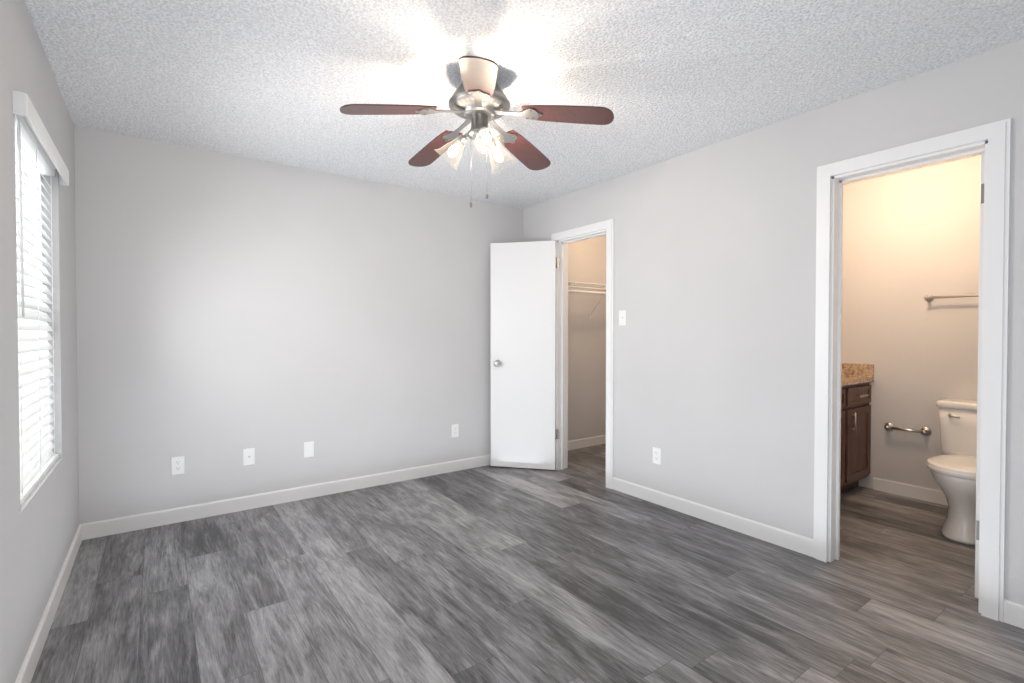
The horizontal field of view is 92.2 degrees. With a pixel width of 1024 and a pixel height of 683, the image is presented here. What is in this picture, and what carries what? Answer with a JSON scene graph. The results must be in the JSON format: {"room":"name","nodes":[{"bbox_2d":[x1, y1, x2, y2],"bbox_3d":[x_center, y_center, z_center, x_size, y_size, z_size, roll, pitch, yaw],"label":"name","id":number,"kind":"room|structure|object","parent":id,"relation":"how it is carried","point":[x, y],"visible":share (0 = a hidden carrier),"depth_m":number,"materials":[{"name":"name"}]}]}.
{"room":"empty bedroom","nodes":[
{"label":"empty bedroom","id":0,"kind":"room"},
{"bbox_2d":[0,0,78,682],"bbox_3d":[-1.387,-0.018,1.178,0.110,2.440,4.394,-1,1,-36],"label":"wall","id":1,"kind":"structure","parent":0,"point":[37,533],"depth_m":1.86,"materials":[{"name":"paint"}]},
{"bbox_2d":[12,90,68,511],"bbox_3d":[-1.966,-0.130,2.014,0.143,1.420,0.970,-1,1,-36],"label":"window blind","id":2,"kind":"object","parent":1,"relation":"attached to","point":[37,155],"visible":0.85,"depth_m":2.03,"materials":[{"name":"white plastic"}]},
{"bbox_2d":[15,523,86,682],"bbox_3d":[-1.338,1.155,1.231,0.013,0.094,4.174,-1,1,-36],"label":"baseboard","id":3,"kind":"structure","parent":1,"relation":"attached to","point":[27,670],"depth_m":2.05,"materials":[{"name":"white wood"}]},
{"bbox_2d":[74,126,605,523],"bbox_3d":[-0.542,-0.066,4.427,5.060,2.440,0.110,-1,1,-36],"label":"wall","id":4,"kind":"structure","parent":0,"point":[230,308],"depth_m":3.52,"materials":[{"name":"paint"}]},
{"bbox_2d":[171,456,184,474],"bbox_3d":[-2.166,0.805,3.197,0.072,0.116,0.007,-1,1,-36],"label":"electrical outlet","id":5,"kind":"object","parent":4,"relation":"attached to","point":[177,465],"visible":1,"depth_m":3.19,"materials":[{"name":"white plastic"}]},
{"bbox_2d":[243,448,254,465],"bbox_3d":[-1.831,0.803,3.434,0.072,0.116,0.015,-1,1,-36],"label":"electrical outlet","id":6,"kind":"object","parent":4,"relation":"attached to","point":[248,456],"visible":1,"depth_m":3.43,"materials":[{"name":"white plastic"}]},
{"bbox_2d":[87,454,490,538],"bbox_3d":[-1.210,1.115,3.888,3.266,0.094,0.013,-1,1,-36],"label":"baseboard","id":7,"kind":"structure","parent":4,"relation":"attached to","point":[102,528],"depth_m":3.50,"materials":[{"name":"white wood"}]},
{"bbox_2d":[304,441,313,457],"bbox_3d":[-1.511,0.804,3.670,0.072,0.116,0.006,-1,1,-36],"label":"electrical outlet","id":8,"kind":"object","parent":4,"relation":"attached to","point":[308,449],"visible":1,"depth_m":3.67,"materials":[{"name":"white plastic"}]},
{"bbox_2d":[452,424,458,437],"bbox_3d":[-0.506,0.795,4.393,0.072,0.116,0.007,-1,1,-36],"label":"electrical outlet","id":9,"kind":"object","parent":4,"relation":"attached to","point":[455,430],"visible":1,"depth_m":4.39,"materials":[{"name":"white plastic"}]},
{"bbox_2d":[568,281,605,317],"bbox_3d":[0.919,-0.420,5.213,1.538,0.336,0.307,-1,1,-36],"label":"closet shelf","id":10,"kind":"object","parent":4,"relation":"attached to","point":[586,285],"visible":0.38,"depth_m":4.97,"materials":[{"name":"white metal"}]},
{"bbox_2d":[568,435,605,449],"bbox_3d":[0.818,1.094,5.349,1.514,0.094,0.013,-1,1,-36],"label":"baseboard","id":11,"kind":"structure","parent":4,"relation":"attached to","point":[597,440],"depth_m":5.33,"materials":[{"name":"white wood"}]},
{"bbox_2d":[24,0,1023,208],"bbox_3d":[0.665,-1.289,2.638,5.170,0.060,4.394,-1,1,-36],"label":"ceiling","id":12,"kind":"structure","parent":0,"point":[279,81],"depth_m":2.26,"materials":[{"name":"white paint"}]},
{"bbox_2d":[340,56,613,207],"bbox_3d":[-0.189,-0.946,2.392,1.210,0.618,1.179,-1,1,-36],"label":"fan","id":13,"kind":"object","parent":12,"relation":"hanging from","point":[479,101],"visible":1,"depth_m":2.29,"materials":[{"name":"brown wood"}]},
{"bbox_2d":[31,443,1023,682],"bbox_3d":[0.665,1.210,2.675,5.170,0.060,4.394,-1,1,-36],"label":"floor","id":14,"kind":"structure","parent":0,"point":[576,571],"depth_m":2.29,"materials":[{"name":"plastic"}]},
{"bbox_2d":[840,363,873,493],"bbox_3d":[2.182,0.639,3.723,1.246,1.051,0.577,-1,1,-36],"label":"bathroom vanity","id":15,"kind":"object","parent":14,"relation":"on","point":[856,379],"visible":0.21,"depth_m":3.73,"materials":[{"name":"brown wood"}]},
{"bbox_2d":[926,399,976,544],"bbox_3d":[2.903,0.791,3.083,0.823,0.766,0.506,-1,1,-36],"label":"toilet","id":16,"kind":"object","parent":14,"relation":"on","point":[952,468],"visible":0.58,"depth_m":2.98,"materials":[{"name":"white ceramic"}]},
{"bbox_2d":[523,39,1023,604],"bbox_3d":[1.376,-0.047,3.169,0.110,2.440,4.174,-1,1,-36],"label":"wall","id":17,"kind":"structure","parent":0,"point":[715,271],"depth_m":2.99,"materials":[{"name":"paint"}]},
{"bbox_2d":[490,241,558,469],"bbox_3d":[0.112,0.124,4.452,0.627,2.036,0.173,0,1,13],"label":"closet door","id":18,"kind":"structure","parent":17,"relation":"in","point":[524,432],"depth_m":4.43,"materials":[{"name":"white wood"}]},
{"bbox_2d":[619,310,625,325],"bbox_3d":[0.846,-0.181,3.793,0.019,0.116,0.072,-1,1,-36],"label":"switch plate","id":19,"kind":"object","parent":17,"relation":"attached to","point":[622,317],"visible":1,"depth_m":3.79,"materials":[{"name":"white plastic"}]},
{"bbox_2d":[653,447,660,464],"bbox_3d":[1.041,0.823,3.547,0.007,0.116,0.072,-1,1,-36],"label":"electrical outlet","id":20,"kind":"object","parent":17,"relation":"attached to","point":[656,455],"visible":1,"depth_m":3.54,"materials":[{"name":"white plastic"}]},
{"bbox_2d":[613,477,812,556],"bbox_3d":[1.225,1.124,3.291,0.013,0.094,1.463,-1,1,-36],"label":"baseboard","id":21,"kind":"structure","parent":17,"relation":"attached to","point":[792,541],"depth_m":3.13,"materials":[{"name":"white wood"}]},
{"bbox_2d":[975,152,984,597],"bbox_3d":[2.362,0.154,2.399,0.627,2.036,0.173,-1,1,-36],"label":"door","id":22,"kind":"structure","parent":17,"relation":"in","point":[982,170],"depth_m":2.24,"materials":[{"name":"white wood"}]},
{"bbox_2d":[1003,599,1023,628],"bbox_3d":[2.317,1.147,1.775,0.013,0.094,0.784,-1,1,-36],"label":"baseboard","id":23,"kind":"structure","parent":17,"relation":"attached to","point":[1013,613],"depth_m":2.06,"materials":[{"name":"white"}]},
{"bbox_2d":[842,155,980,490],"bbox_3d":[2.718,-0.061,4.136,0.110,2.440,4.174,-1,1,-36],"label":"wall","id":24,"kind":"structure","parent":0,"point":[911,239],"depth_m":3.67,"materials":[{"name":"paint"}]},
{"bbox_2d":[884,422,931,435],"bbox_3d":[2.942,0.657,3.684,0.066,0.066,0.287,-1,1,-36],"label":"toilet paper holder","id":25,"kind":"object","parent":24,"relation":"attached to","point":[924,431],"visible":1,"depth_m":3.64,"materials":[{"name":"silver metal"}]},
{"bbox_2d":[873,477,947,505],"bbox_3d":[3.365,1.126,3.150,0.013,0.094,1.790,-1,1,-36],"label":"baseboard","id":26,"kind":"structure","parent":24,"relation":"attached to","point":[907,490],"depth_m":3.68,"materials":[{"name":"white wood"}]},
{"bbox_2d":[924,294,978,301],"bbox_3d":[3.186,-0.311,3.324,0.075,0.052,0.656,-1,1,-36],"label":"towel rail","id":27,"kind":"object","parent":24,"relation":"attached to","point":[928,298],"visible":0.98,"depth_m":3.46,"materials":[{"name":"silver metal"}]}
]}

